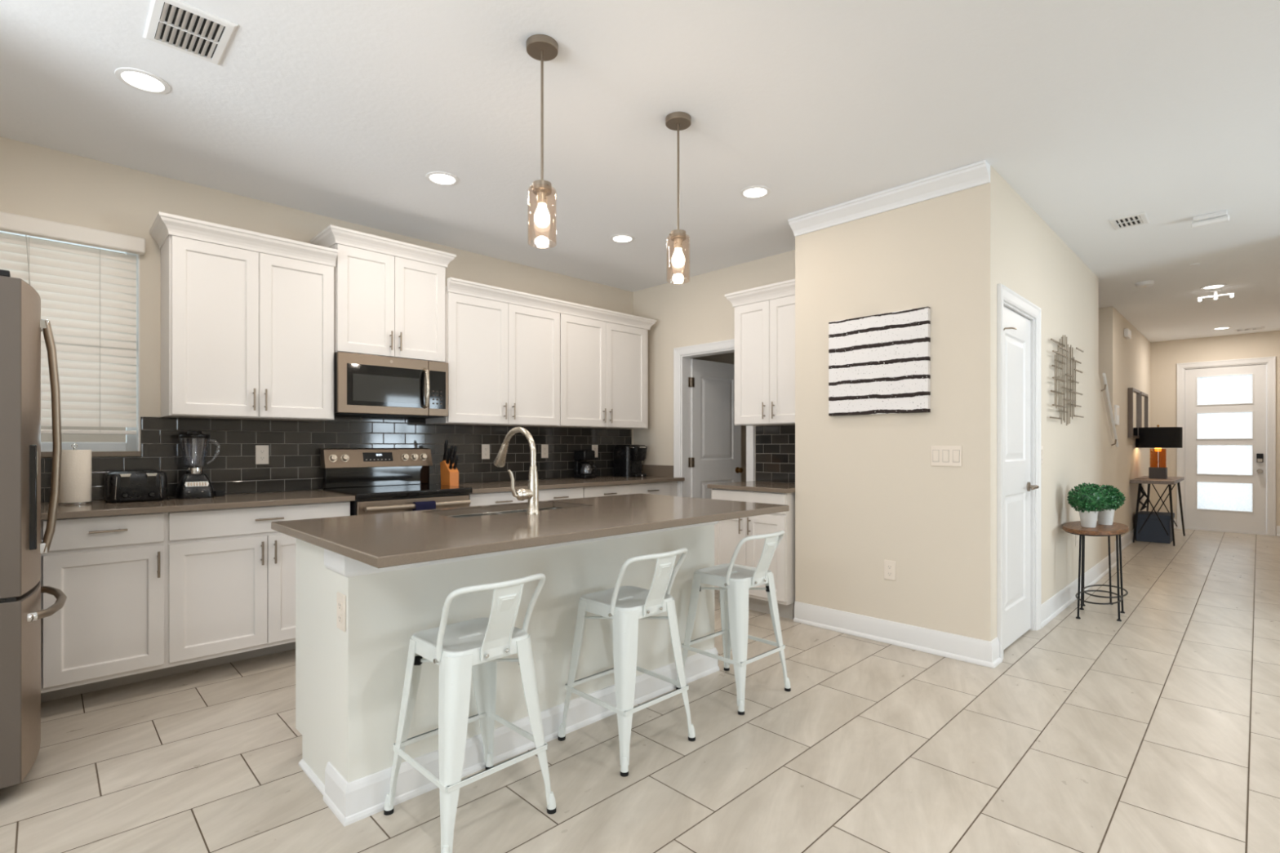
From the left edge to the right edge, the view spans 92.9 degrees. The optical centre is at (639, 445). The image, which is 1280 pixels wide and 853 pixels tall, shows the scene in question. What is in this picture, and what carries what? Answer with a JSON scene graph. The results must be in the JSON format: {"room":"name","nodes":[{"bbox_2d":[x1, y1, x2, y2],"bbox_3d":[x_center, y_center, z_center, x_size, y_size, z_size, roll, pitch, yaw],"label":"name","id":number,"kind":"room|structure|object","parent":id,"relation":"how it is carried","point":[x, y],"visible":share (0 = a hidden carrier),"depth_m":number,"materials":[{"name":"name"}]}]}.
{"room":"kitchen","nodes":[
{"label":"kitchen","id":0,"kind":"room"},
{"bbox_2d":[0,136,633,502],"bbox_3d":[-1.922,-0.164,4.355,5.300,2.743,0.140,0,0,-44],"label":"wall","id":1,"kind":"structure","parent":0,"point":[36,181],"depth_m":3.44,"materials":[{"name":"beige paint"}]},
{"bbox_2d":[0,231,141,457],"bbox_3d":[-3.194,-0.538,3.073,1.030,1.198,0.137,0,0,-44],"label":"window","id":2,"kind":"structure","parent":1,"relation":"in","point":[131,447],"depth_m":3.38,"materials":[{"name":"wood"}]},
{"bbox_2d":[0,211,145,435],"bbox_3d":[-3.136,-0.606,3.048,1.017,1.090,0.096,0,0,-44],"label":"window blind","id":3,"kind":"object","parent":2,"relation":"attached to","point":[89,305],"visible":0.7,"depth_m":3.25,"materials":[{"name":"white plastic"}]},
{"bbox_2d":[149,211,337,421],"bbox_3d":[-2.316,-0.685,3.591,0.871,1.050,0.396,0,0,-44],"label":"upper cabinet","id":4,"kind":"object","parent":1,"relation":"attached to","point":[247,317],"visible":1,"depth_m":3.46,"materials":[{"name":"white wood"}]},
{"bbox_2d":[40,416,631,502],"bbox_3d":[-1.863,-0.145,4.309,4.980,0.875,0.008,0,0,-44],"label":"tile backsplash","id":5,"kind":"structure","parent":1,"relation":"attached to","point":[295,446],"depth_m":4.00,"materials":[{"name":"black tile"}]},
{"bbox_2d":[255,445,268,464],"bbox_3d":[-2.364,0.058,3.804,0.072,0.118,0.008,0,0,-44],"label":"wall outlet","id":6,"kind":"object","parent":5,"relation":"attached to","point":[261,451],"visible":1,"depth_m":3.80,"materials":[{"name":"beige plastic"}]},
{"bbox_2d":[481,444,489,458],"bbox_3d":[-1.245,0.050,4.904,0.072,0.118,0.008,0,0,-44],"label":"wall outlet","id":7,"kind":"object","parent":5,"relation":"attached to","point":[485,447],"visible":1,"depth_m":4.90,"materials":[{"name":"beige plastic"}]},
{"bbox_2d":[541,444,548,457],"bbox_3d":[-0.831,0.050,5.310,0.072,0.118,0.008,0,0,-44],"label":"wall outlet","id":8,"kind":"object","parent":5,"relation":"attached to","point":[544,447],"visible":1,"depth_m":5.31,"materials":[{"name":"beige"}]},
{"bbox_2d":[591,444,597,457],"bbox_3d":[-0.423,0.052,5.711,0.072,0.118,0.008,0,0,-44],"label":"wall outlet","id":9,"kind":"object","parent":5,"relation":"attached to","point":[594,447],"visible":0.73,"depth_m":5.71,"materials":[{"name":"beige"}]},
{"bbox_2d":[310,225,456,362],"bbox_3d":[-1.739,-0.969,4.158,0.833,0.767,0.396,0,0,-44],"label":"upper cabinet","id":10,"kind":"object","parent":1,"relation":"attached to","point":[389,295],"visible":0.97,"depth_m":4.01,"materials":[{"name":"white wood"}]},
{"bbox_2d":[333,351,448,418],"bbox_3d":[-1.717,-0.390,4.125,0.730,0.382,0.452,0,0,-44],"label":"microwave","id":11,"kind":"object","parent":10,"relation":"attached to","point":[366,385],"visible":0.98,"depth_m":3.98,"materials":[{"name":"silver metal"}]},
{"bbox_2d":[425,277,564,426],"bbox_3d":[-1.117,-0.672,4.769,0.997,1.024,0.396,0,0,-44],"label":"upper cabinet","id":12,"kind":"object","parent":1,"relation":"attached to","point":[503,345],"visible":0.98,"depth_m":4.62,"materials":[{"name":"white wood"}]},
{"bbox_2d":[548,301,656,429],"bbox_3d":[-0.372,-0.672,5.500,1.091,1.024,0.396,0,0,-44],"label":"upper cabinet","id":13,"kind":"object","parent":1,"relation":"attached to","point":[604,353],"visible":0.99,"depth_m":5.33,"materials":[{"name":"white wood"}]},
{"bbox_2d":[0,0,1279,342],"bbox_3d":[2.440,-1.595,4.009,15.700,0.120,10.100,0,0,-44],"label":"ceiling","id":14,"kind":"structure","parent":0,"point":[1094,113],"depth_m":2.84,"materials":[{"name":"white paint"}]},
{"bbox_2d":[114,67,170,93],"bbox_3d":[-2.092,-1.532,2.560,0.184,0.006,0.184,0,0,-44],"label":"recessed light","id":15,"kind":"object","parent":14,"relation":"in","point":[140,80],"visible":1,"depth_m":2.55,"materials":[{"name":"white"}]},
{"bbox_2d":[142,0,237,65],"bbox_3d":[-1.666,-1.529,2.249,0.239,0.012,0.325,0,0,-44],"label":"ceiling vent","id":16,"kind":"object","parent":14,"relation":"in","point":[176,24],"visible":1,"depth_m":2.24,"materials":[{"name":"white metal"}]},
{"bbox_2d":[425,171,458,186],"bbox_3d":[-1.136,-1.532,3.496,0.184,0.006,0.184,0,0,-44],"label":"recessed light","id":17,"kind":"object","parent":14,"relation":"in","point":[440,178],"visible":1,"depth_m":3.48,"materials":[{"name":"white"}]},
{"bbox_2d":[525,34,558,244],"bbox_3d":[-0.375,-1.154,2.330,0.122,0.762,0.122,0,0,-44],"label":"pendant light","id":18,"kind":"object","parent":14,"relation":"hanging from","point":[541,47],"visible":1,"depth_m":2.32,"materials":[{"name":"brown metal"}]},
{"bbox_2d":[609,234,635,243],"bbox_3d":[-0.131,-1.532,4.508,0.184,0.006,0.184,0,0,-44],"label":"recessed light","id":19,"kind":"object","parent":14,"relation":"in","point":[620,238],"visible":1,"depth_m":4.50,"materials":[{"name":"white plastic"}]},
{"bbox_2d":[665,111,691,267],"bbox_3d":[0.180,-1.154,2.857,0.122,0.762,0.122,0,0,-44],"label":"pendant light","id":20,"kind":"object","parent":14,"relation":"hanging from","point":[676,121],"visible":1,"depth_m":2.84,"materials":[{"name":"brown metal"}]},
{"bbox_2d":[739,186,770,199],"bbox_3d":[0.698,-1.532,3.683,0.184,0.006,0.184,0,0,-44],"label":"recessed light","id":21,"kind":"object","parent":14,"relation":"in","point":[752,192],"visible":1,"depth_m":3.68,"materials":[{"name":"white"}]},
{"bbox_2d":[1108,212,1150,230],"bbox_3d":[3.345,-1.531,4.154,0.265,0.008,0.190,0,0,-44],"label":"ceiling vent","id":22,"kind":"object","parent":14,"relation":"in","point":[1139,219],"visible":1,"depth_m":4.15,"materials":[{"name":"white metal"}]},
{"bbox_2d":[1135,280,1154,288],"bbox_3d":[4.755,-1.515,5.725,0.140,0.040,0.140,0,0,-44],"label":"smoke detector","id":23,"kind":"object","parent":14,"relation":"attached to","point":[1145,283],"visible":1,"depth_m":5.69,"materials":[{"name":"white plastic"}]},
{"bbox_2d":[1191,209,1229,228],"bbox_3d":[3.795,-1.502,4.046,0.085,0.065,0.185,0,0,-44],"label":"light","id":24,"kind":"object","parent":14,"relation":"attached to","point":[1220,216],"visible":1,"depth_m":4.03,"materials":[{"name":"white"}]},
{"bbox_2d":[1200,284,1226,288],"bbox_3d":[5.538,-1.532,5.870,0.184,0.006,0.184,0,0,-44],"label":"recessed light","id":25,"kind":"object","parent":14,"relation":"in","point":[1216,286],"visible":1,"depth_m":5.87,"materials":[{"name":"white"}]},
{"bbox_2d":[1197,288,1234,302],"bbox_3d":[5.690,-1.489,6.009,0.090,0.092,0.260,0,0,-44],"label":"ceiling light","id":26,"kind":"object","parent":14,"relation":"attached to","point":[1232,295],"visible":1,"depth_m":6.00,"materials":[{"name":"white"}]},
{"bbox_2d":[1233,326,1265,331],"bbox_3d":[8.024,-1.531,8.007,0.170,0.008,0.290,0,0,-44],"label":"ceiling vent","id":27,"kind":"object","parent":14,"relation":"in","point":[1261,327],"visible":1,"depth_m":7.99,"materials":[{"name":"white"}]},
{"bbox_2d":[0,528,1279,852],"bbox_3d":[2.440,1.268,4.009,15.700,0.120,10.100,0,0,-44],"label":"floor","id":28,"kind":"structure","parent":0,"point":[1156,729],"depth_m":2.36,"materials":[{"name":"tile"}]},
{"bbox_2d":[0,269,66,788],"bbox_3d":[-2.579,0.308,2.104,0.868,1.798,0.727,0,0,-44],"label":"refrigerator","id":29,"kind":"object","parent":28,"relation":"on","point":[21,324],"visible":1,"depth_m":2.07,"materials":[{"name":"silver metal"}]},
{"bbox_2d":[40,512,165,702],"bbox_3d":[-2.695,0.765,3.031,0.463,0.884,0.664,0,0,-44],"label":"base cabinet","id":30,"kind":"object","parent":28,"relation":"on","point":[108,631],"visible":0.92,"depth_m":2.83,"materials":[{"name":"white wood"}]},
{"bbox_2d":[159,501,350,677],"bbox_3d":[-2.221,0.765,3.498,0.867,0.884,0.664,0,0,-44],"label":"base cabinet","id":31,"kind":"object","parent":28,"relation":"on","point":[230,577],"visible":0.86,"depth_m":3.18,"materials":[{"name":"white wood"}]},
{"bbox_2d":[40,489,355,519],"bbox_3d":[-2.652,0.308,3.059,2.103,0.030,0.684,0,0,-44],"label":"countertop","id":32,"kind":"structure","parent":31,"relation":"on","point":[101,508],"depth_m":3.12,"materials":[{"name":"stone"}]},
{"bbox_2d":[57,444,92,505],"bbox_3d":[-2.834,0.142,3.047,0.132,0.303,0.132,0,0,-44],"label":"paper towel roll","id":33,"kind":"object","parent":32,"relation":"on","point":[75,487],"visible":0.93,"depth_m":3.00,"materials":[{"name":"white paper"}]},
{"bbox_2d":[104,470,167,502],"bbox_3d":[-2.689,0.215,3.245,0.246,0.157,0.261,0,0,-44],"label":"toaster","id":34,"kind":"object","parent":32,"relation":"on","point":[140,485],"visible":1,"depth_m":3.16,"materials":[{"name":"black plastic"}]},
{"bbox_2d":[166,431,225,498],"bbox_3d":[-2.514,0.105,3.438,0.273,0.376,0.168,0,0,-44],"label":"blender","id":35,"kind":"object","parent":32,"relation":"on","point":[194,484],"visible":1,"depth_m":3.39,"materials":[{"name":"black plastic"}]},
{"bbox_2d":[320,448,472,515],"bbox_3d":[-1.609,0.583,4.032,0.745,1.130,0.730,0,0,-44],"label":"range","id":36,"kind":"object","parent":28,"relation":"on","point":[350,469],"visible":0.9,"depth_m":4.06,"materials":[{"name":"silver metal"}]},
{"bbox_2d":[323,484,472,500],"bbox_3d":[-1.595,0.301,4.018,0.745,0.040,0.599,0,0,-44],"label":"cooktop","id":37,"kind":"object","parent":36,"relation":"in","point":[366,491],"depth_m":3.91,"materials":[{"name":"black glass"}]},
{"bbox_2d":[356,494,471,515],"bbox_3d":[-1.383,0.619,3.802,0.721,0.578,0.086,0,0,-44],"label":"oven","id":38,"kind":"object","parent":36,"relation":"in","point":[371,505],"depth_m":3.73,"materials":[{"name":"silver metal"}]},
{"bbox_2d":[412,500,435,511],"bbox_3d":[-1.348,0.498,3.800,0.129,0.299,0.051,0,0,-44],"label":"dish towel","id":39,"kind":"object","parent":36,"relation":"hanging from","point":[422,505],"visible":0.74,"depth_m":3.78,"materials":[{"name":"blue fabric"}]},
{"bbox_2d":[383,573,556,852],"bbox_3d":[-0.548,0.809,1.993,0.439,0.797,0.408,0,0,44],"label":"bar stool","id":40,"kind":"object","parent":28,"relation":"on","point":[460,650],"visible":1,"depth_m":1.91,"materials":[{"name":"white metal"}]},
{"bbox_2d":[295,506,719,826],"bbox_3d":[-0.486,0.765,2.831,1.913,0.884,0.658,0,0,-44],"label":"kitchen island","id":41,"kind":"object","parent":28,"relation":"on","point":[349,683],"visible":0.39,"depth_m":2.26,"materials":[{"name":"white paint"}]},
{"bbox_2d":[337,591,346,631],"bbox_3d":[-0.979,0.543,1.989,0.008,0.118,0.072,0,0,-44],"label":"wall outlet","id":42,"kind":"object","parent":41,"relation":"attached to","point":[341,598],"visible":1,"depth_m":1.98,"materials":[{"name":"beige plastic"}]},
{"bbox_2d":[337,600,342,610],"bbox_3d":[-0.980,0.522,1.988,0.003,0.033,0.033,0,0,-44],"label":"socket","id":43,"kind":"object","parent":42,"relation":"attached to","point":[340,602],"depth_m":1.99,"materials":[{"name":"grey"}]},
{"bbox_2d":[337,613,342,623],"bbox_3d":[-0.980,0.565,1.988,0.003,0.033,0.033,0,0,-44],"label":"socket","id":44,"kind":"object","parent":42,"relation":"attached to","point":[340,615],"depth_m":1.99,"materials":[{"name":"grey"}]},
{"bbox_2d":[271,493,789,568],"bbox_3d":[-0.343,0.308,2.667,1.996,0.030,1.042,0,0,-44],"label":"island countertop","id":45,"kind":"structure","parent":41,"relation":"on","point":[378,540],"depth_m":2.24,"materials":[{"name":"stone"}]},
{"bbox_2d":[447,506,560,517],"bbox_3d":[-0.599,0.416,2.836,0.754,0.184,0.359,0,0,-44],"label":"sink","id":46,"kind":"object","parent":45,"relation":"in","point":[548,508],"visible":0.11,"depth_m":2.94,"materials":[{"name":"silver metal"}]},
{"bbox_2d":[450,513,497,517],"bbox_3d":[-0.733,0.416,2.704,0.346,0.182,0.329,0,0,-44],"label":"basin","id":47,"kind":"object","parent":46,"relation":"in","point":[473,514],"depth_m":2.87,"materials":[{"name":"silver metal"}]},
{"bbox_2d":[499,507,560,513],"bbox_3d":[-0.464,0.416,2.967,0.346,0.182,0.329,0,0,-44],"label":"basin","id":48,"kind":"object","parent":46,"relation":"in","point":[540,508],"depth_m":3.07,"materials":[{"name":"silver metal"}]},
{"bbox_2d":[493,426,539,514],"bbox_3d":[-0.591,0.105,2.686,0.153,0.376,0.325,0,0,-44],"label":"kitchen faucet","id":49,"kind":"object","parent":45,"relation":"on","point":[531,494],"visible":1,"depth_m":2.61,"materials":[{"name":"silver metal"}]},
{"bbox_2d":[469,487,583,506],"bbox_3d":[-1.011,0.765,4.686,1.004,0.884,0.664,0,0,-44],"label":"base cabinet","id":50,"kind":"object","parent":28,"relation":"on","point":[505,497],"visible":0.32,"depth_m":4.38,"materials":[{"name":"white wood"}]},
{"bbox_2d":[557,547,695,777],"bbox_3d":[-0.044,0.809,2.488,0.408,0.797,0.439,0,0,-44],"label":"bar stool","id":51,"kind":"object","parent":28,"relation":"on","point":[625,605],"visible":1,"depth_m":2.37,"materials":[{"name":"white metal"}]},
{"bbox_2d":[583,480,677,497],"bbox_3d":[-0.245,0.765,5.438,1.143,0.884,0.664,0,0,-44],"label":"base cabinet","id":52,"kind":"object","parent":28,"relation":"on","point":[665,488],"visible":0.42,"depth_m":5.21,"materials":[{"name":"white wood"}]},
{"bbox_2d":[440,464,684,493],"bbox_3d":[-0.598,0.256,5.077,2.157,0.136,0.684,0,0,-44],"label":"countertop","id":53,"kind":"structure","parent":52,"relation":"on","point":[655,473],"depth_m":5.00,"materials":[{"name":"stone"}]},
{"bbox_2d":[440,460,458,486],"bbox_3d":[-1.384,0.201,4.415,0.072,0.185,0.150,0,0,-44],"label":"knife block","id":54,"kind":"object","parent":53,"relation":"on","point":[449,477],"visible":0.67,"depth_m":4.37,"materials":[{"name":"orange wood"}]},
{"bbox_2d":[442,440,448,461],"bbox_3d":[-1.414,0.043,4.413,0.024,0.166,0.066,0,0,-40],"label":"kitchen knife","id":55,"kind":"object","parent":54,"relation":"in","point":[446,444],"visible":0.98,"depth_m":4.40,"materials":[{"name":"black plastic"}]},
{"bbox_2d":[445,448,450,464],"bbox_3d":[-1.385,0.076,4.388,0.026,0.118,0.051,0,0,-44],"label":"kitchen knife","id":56,"kind":"object","parent":54,"relation":"on","point":[448,449],"visible":1,"depth_m":4.38,"materials":[{"name":"black plastic"}]},
{"bbox_2d":[448,456,453,469],"bbox_3d":[-1.356,0.127,4.361,0.025,0.094,0.044,0,0,-44],"label":"kitchen knife","id":57,"kind":"object","parent":54,"relation":"in","point":[451,457],"visible":1,"depth_m":4.35,"materials":[{"name":"black plastic"}]},
{"bbox_2d":[452,445,457,464],"bbox_3d":[-1.352,0.067,4.415,0.058,0.137,0.025,0,0,25],"label":"kitchen knife","id":58,"kind":"object","parent":54,"relation":"on","point":[455,450],"visible":0.65,"depth_m":4.40,"materials":[{"name":"black plastic"}]},
{"bbox_2d":[453,455,458,469],"bbox_3d":[-1.330,0.122,4.384,0.047,0.103,0.025,0,0,24],"label":"kitchen knife","id":59,"kind":"object","parent":54,"relation":"in","point":[456,458],"visible":1,"depth_m":4.38,"materials":[{"name":"black plastic"}]},
{"bbox_2d":[573,450,596,479],"bbox_3d":[-0.491,0.168,5.435,0.134,0.251,0.166,0,0,-44],"label":"drip coffee maker","id":60,"kind":"object","parent":53,"relation":"on","point":[580,457],"visible":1,"depth_m":5.41,"materials":[{"name":"black plastic"}]},
{"bbox_2d":[613,444,647,477],"bbox_3d":[-0.083,0.143,5.736,0.210,0.301,0.328,0,0,-44],"label":"pod coffee maker","id":61,"kind":"object","parent":53,"relation":"on","point":[627,459],"visible":1,"depth_m":5.65,"materials":[{"name":"black plastic"}]},
{"bbox_2d":[630,473,646,477],"bbox_3d":[-0.020,0.278,5.671,0.140,0.031,0.100,0,0,-44],"label":"drip tray","id":62,"kind":"object","parent":61,"relation":"on","point":[632,475],"depth_m":5.63,"materials":[{"name":"black plastic"}]},
{"bbox_2d":[675,530,791,715],"bbox_3d":[0.471,0.809,2.995,0.408,0.797,0.439,0,0,-44],"label":"bar stool","id":63,"kind":"object","parent":28,"relation":"on","point":[735,581],"visible":0.98,"depth_m":2.90,"materials":[{"name":"white metal"}]},
{"bbox_2d":[711,488,795,619],"bbox_3d":[0.963,0.765,4.582,0.624,0.884,0.652,0,0,-44],"label":"base cabinet","id":64,"kind":"object","parent":28,"relation":"on","point":[728,533],"visible":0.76,"depth_m":4.31,"materials":[{"name":"white wood"}]},
{"bbox_2d":[706,480,795,493],"bbox_3d":[0.970,0.308,4.581,0.614,0.030,0.693,0,0,-44],"label":"countertop","id":65,"kind":"structure","parent":64,"relation":"on","point":[753,486],"depth_m":4.45,"materials":[{"name":"stone"}]},
{"bbox_2d":[1062,520,1128,621],"bbox_3d":[3.310,0.895,4.422,0.744,0.625,0.372,0,0,-44],"label":"side table","id":66,"kind":"object","parent":28,"relation":"on","point":[1117,529],"visible":0.97,"depth_m":4.31,"materials":[{"name":"brown wood"}]},
{"bbox_2d":[1066,482,1111,527],"bbox_3d":[3.212,0.423,4.350,0.262,0.319,0.260,0,0,-44],"label":"potted topiary","id":67,"kind":"object","parent":66,"relation":"on","point":[1086,500],"visible":1,"depth_m":4.30,"materials":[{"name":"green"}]},
{"bbox_2d":[1079,509,1097,527],"bbox_3d":[3.211,0.523,4.352,0.117,0.118,0.117,0,0,-44],"label":"pot","id":68,"kind":"object","parent":67,"relation":"on","point":[1088,518],"depth_m":4.31,"materials":[{"name":"white ceramic"}]},
{"bbox_2d":[1094,484,1125,524],"bbox_3d":[3.437,0.434,4.491,0.236,0.297,0.237,0,0,-44],"label":"potted topiary","id":69,"kind":"object","parent":66,"relation":"on","point":[1106,517],"visible":0.48,"depth_m":4.44,"materials":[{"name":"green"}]},
{"bbox_2d":[1097,508,1115,524],"bbox_3d":[3.438,0.523,4.491,0.117,0.118,0.117,0,0,-44],"label":"pot","id":70,"kind":"object","parent":69,"relation":"on","point":[1106,517],"depth_m":4.45,"materials":[{"name":"white ceramic"}]},
{"bbox_2d":[1136,511,1174,543],"bbox_3d":[6.562,1.035,7.747,0.476,0.345,0.343,0,0,-44],"label":"storage box","id":71,"kind":"object","parent":28,"relation":"on","point":[1153,531],"visible":0.77,"depth_m":7.59,"materials":[{"name":"black fabric"}]},
{"bbox_2d":[1129,475,1185,546],"bbox_3d":[6.730,0.817,7.882,1.390,0.782,0.433,0,0,-44],"label":"console table","id":72,"kind":"object","parent":28,"relation":"on","point":[1170,481],"visible":0.9,"depth_m":7.58,"materials":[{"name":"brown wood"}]},
{"bbox_2d":[1137,485,1149,511],"bbox_3d":[6.241,0.657,7.538,0.054,0.308,0.114,0,0,-44],"label":"cable bundle","id":73,"kind":"object","parent":72,"relation":"hanging from","point":[1144,504],"visible":1,"depth_m":7.53,"materials":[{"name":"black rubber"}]},
{"bbox_2d":[1135,424,1182,479],"bbox_3d":[6.707,0.079,7.870,0.472,0.694,0.472,0,0,-44],"label":"table lamp","id":74,"kind":"object","parent":72,"relation":"on","point":[1157,437],"visible":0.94,"depth_m":7.72,"materials":[{"name":"black fabric"}]},
{"bbox_2d":[633,249,795,483],"bbox_3d":[0.726,-0.164,5.355,0.120,2.743,2.144,0,0,-44],"label":"wall","id":75,"kind":"structure","parent":0,"point":[694,310],"depth_m":5.65,"materials":[{"name":"beige paint"}]},
{"bbox_2d":[673,338,755,498],"bbox_3d":[0.930,0.150,5.640,0.859,2.114,0.893,0,0,-44],"label":"door","id":76,"kind":"structure","parent":75,"relation":"in","point":[707,440],"depth_m":5.76,"materials":[{"name":"white wood"}]},
{"bbox_2d":[724,279,795,426],"bbox_3d":[1.049,-0.676,4.674,0.371,1.032,0.709,0,0,-44],"label":"upper cabinet","id":77,"kind":"object","parent":75,"relation":"attached to","point":[765,315],"visible":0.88,"depth_m":4.58,"materials":[{"name":"white wood"}]},
{"bbox_2d":[755,425,795,483],"bbox_3d":[1.193,0.066,4.787,0.008,0.453,0.672,0,0,-44],"label":"tile backsplash","id":78,"kind":"structure","parent":75,"relation":"attached to","point":[775,444],"depth_m":4.88,"materials":[{"name":"black tile"}]},
{"bbox_2d":[690,352,746,481],"bbox_3d":[1.670,-0.164,6.042,2.190,2.743,1.800,0,0,-44],"label":"wall","id":79,"kind":"structure","parent":0,"point":[729,357],"depth_m":6.48,"materials":[{"name":"beige paint"}]},
{"bbox_2d":[795,164,996,641],"bbox_3d":[1.537,-0.164,3.801,0.120,2.743,1.210,0,0,-44],"label":"wall","id":80,"kind":"structure","parent":0,"point":[868,492],"depth_m":3.64,"materials":[{"name":"beige paint"}]},
{"bbox_2d":[828,306,930,416],"bbox_3d":[1.465,-0.500,3.763,0.034,0.612,0.627,0,0,-44],"label":"canvas art","id":81,"kind":"object","parent":80,"relation":"attached to","point":[878,363],"visible":1,"depth_m":3.73},
{"bbox_2d":[787,160,990,236],"bbox_3d":[1.462,-1.487,3.728,0.090,0.096,1.210,0,0,-44],"label":"trim","id":82,"kind":"structure","parent":80,"relation":"attached to","point":[977,174],"depth_m":3.65,"materials":[{"name":"white paint"}]},
{"bbox_2d":[884,560,895,580],"bbox_3d":[1.528,0.762,3.718,0.008,0.118,0.072,0,0,-44],"label":"wall outlet","id":83,"kind":"object","parent":80,"relation":"attached to","point":[889,566],"visible":1,"depth_m":3.71,"materials":[{"name":"beige plastic"}]},
{"bbox_2d":[793,600,1001,668],"bbox_3d":[1.535,1.140,3.781,0.141,0.136,1.236,0,0,-44],"label":"baseboard","id":84,"kind":"structure","parent":80,"relation":"attached to","point":[959,647],"depth_m":3.65,"materials":[{"name":"white wood"}]},
{"bbox_2d":[930,445,961,466],"bbox_3d":[1.754,0.059,3.486,0.010,0.118,0.165,0,0,-44],"label":"light switch","id":85,"kind":"object","parent":80,"relation":"attached to","point":[940,455],"visible":1,"depth_m":3.48,"materials":[{"name":"beige plastic"}]},
{"bbox_2d":[996,172,1115,604],"bbox_3d":[3.381,-0.164,4.849,3.980,2.743,0.120,0,0,-44],"label":"wall","id":86,"kind":"structure","parent":0,"point":[1033,262],"depth_m":4.51,"materials":[{"name":"beige paint"}]},
{"bbox_2d":[996,283,1040,661],"bbox_3d":[2.298,0.150,3.740,0.878,2.114,0.183,0,0,-44],"label":"door","id":87,"kind":"structure","parent":86,"relation":"in","point":[1018,319],"depth_m":3.75,"materials":[{"name":"white wood"}]},
{"bbox_2d":[1040,445,1043,463],"bbox_3d":[2.707,0.062,4.094,0.072,0.118,0.010,0,0,-44],"label":"light switch","id":88,"kind":"object","parent":86,"relation":"attached to","point":[1042,446],"visible":0.65,"depth_m":4.09,"materials":[{"name":"beige"}]},
{"bbox_2d":[1049,335,1084,425],"bbox_3d":[3.199,-0.481,4.557,1.030,0.666,0.039,0,0,-44],"label":"metal wall art","id":89,"kind":"object","parent":86,"relation":"attached to","point":[1055,378],"visible":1,"depth_m":4.48,"materials":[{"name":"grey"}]},
{"bbox_2d":[1075,534,1078,546],"bbox_3d":[3.512,0.748,4.887,0.072,0.118,0.008,0,0,-44],"label":"wall outlet","id":90,"kind":"object","parent":86,"relation":"attached to","point":[1076,535],"visible":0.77,"depth_m":4.87,"materials":[{"name":"beige"}]},
{"bbox_2d":[1040,551,1116,628],"bbox_3d":[3.748,1.140,5.107,3.095,0.136,0.026,0,0,-44],"label":"baseboard","id":91,"kind":"structure","parent":86,"relation":"attached to","point":[1055,605],"depth_m":4.68,"materials":[{"name":"white wood"}]},
{"bbox_2d":[1101,373,1119,447],"bbox_3d":[4.509,-0.325,5.842,0.775,0.682,0.050,0,0,-44],"label":"stair handrail","id":92,"kind":"object","parent":86,"relation":"attached to","point":[1105,388],"visible":1,"depth_m":5.80,"materials":[{"name":"white"}]},
{"bbox_2d":[1098,306,1151,541],"bbox_3d":[6.000,-0.164,8.297,3.350,2.743,1.170,0,0,-44],"label":"wall","id":93,"kind":"structure","parent":0,"point":[1126,363],"depth_m":7.25,"materials":[{"name":"beige paint"}]},
{"bbox_2d":[1114,404,1119,425],"bbox_3d":[5.360,-0.343,6.831,0.180,0.220,0.023,0,0,-44],"label":"thermostat","id":94,"kind":"object","parent":93,"relation":"attached to","point":[1116,406],"visible":0.92,"depth_m":6.78,"materials":[{"name":"white"}]},
{"bbox_2d":[1115,528,1136,552],"bbox_3d":[6.420,1.140,7.871,3.350,0.136,0.026,0,0,-44],"label":"baseboard","id":95,"kind":"structure","parent":93,"relation":"attached to","point":[1126,540],"depth_m":7.33,"materials":[{"name":"white wood"}]},
{"bbox_2d":[1124,328,1131,339],"bbox_3d":[5.860,-1.343,7.306,0.240,0.100,0.047,0,0,-44],"label":"door chime","id":96,"kind":"object","parent":93,"relation":"attached to","point":[1127,333],"visible":1,"depth_m":7.23,"materials":[{"name":"white"}]},
{"bbox_2d":[1127,387,1140,438],"bbox_3d":[6.246,-0.400,7.683,0.680,0.615,0.049,0,0,-44],"label":"wall mirror","id":97,"kind":"object","parent":93,"relation":"attached to","point":[1133,394],"visible":1,"depth_m":7.61,"materials":[{"name":"brown mirror"}]},
{"bbox_2d":[1133,391,1137,435],"bbox_3d":[6.239,-0.400,7.690,0.620,0.555,0.029,0,0,-44],"label":"mirror glass","id":98,"kind":"object","parent":97,"relation":"attached to","point":[1135,393],"depth_m":7.71,"materials":[{"name":"white"}]},
{"bbox_2d":[1140,391,1148,427],"bbox_3d":[6.810,-0.400,8.237,0.700,0.615,0.049,0,0,-44],"label":"wall mirror","id":99,"kind":"object","parent":93,"relation":"attached to","point":[1144,397],"visible":0.4,"depth_m":8.31,"materials":[{"name":"brown mirror"}]},
{"bbox_2d":[1142,395,1146,427],"bbox_3d":[6.803,-0.400,8.244,0.640,0.555,0.029,0,0,-44],"label":"mirror glass","id":100,"kind":"object","parent":99,"relation":"attached to","point":[1144,397],"depth_m":8.31,"materials":[{"name":"white mirror"}]},
{"bbox_2d":[1151,330,1279,535],"bbox_3d":[8.244,-0.164,8.503,0.140,2.743,1.920,0,0,-44],"label":"wall","id":101,"kind":"structure","parent":0,"point":[1165,355],"depth_m":8.85,"materials":[{"name":"beige paint"}]},
{"bbox_2d":[1176,356,1275,536],"bbox_3d":[8.188,0.008,8.518,0.200,2.399,0.998,0,0,-44],"label":"door","id":102,"kind":"structure","parent":101,"relation":"in","point":[1221,405],"depth_m":8.49,"materials":[{"name":"white wood"}]},
{"label":"outside","id":103,"kind":"structure","parent":0,"visible":0},
{"bbox_2d":[0,232,125,442],"bbox_3d":[-5.080,-0.443,5.173,9.000,3.500,0.100,0,0,-44],"label":"wall","id":104,"kind":"structure","parent":103,"point":[44,437],"depth_m":5.32,"materials":[{"name":"beige"}]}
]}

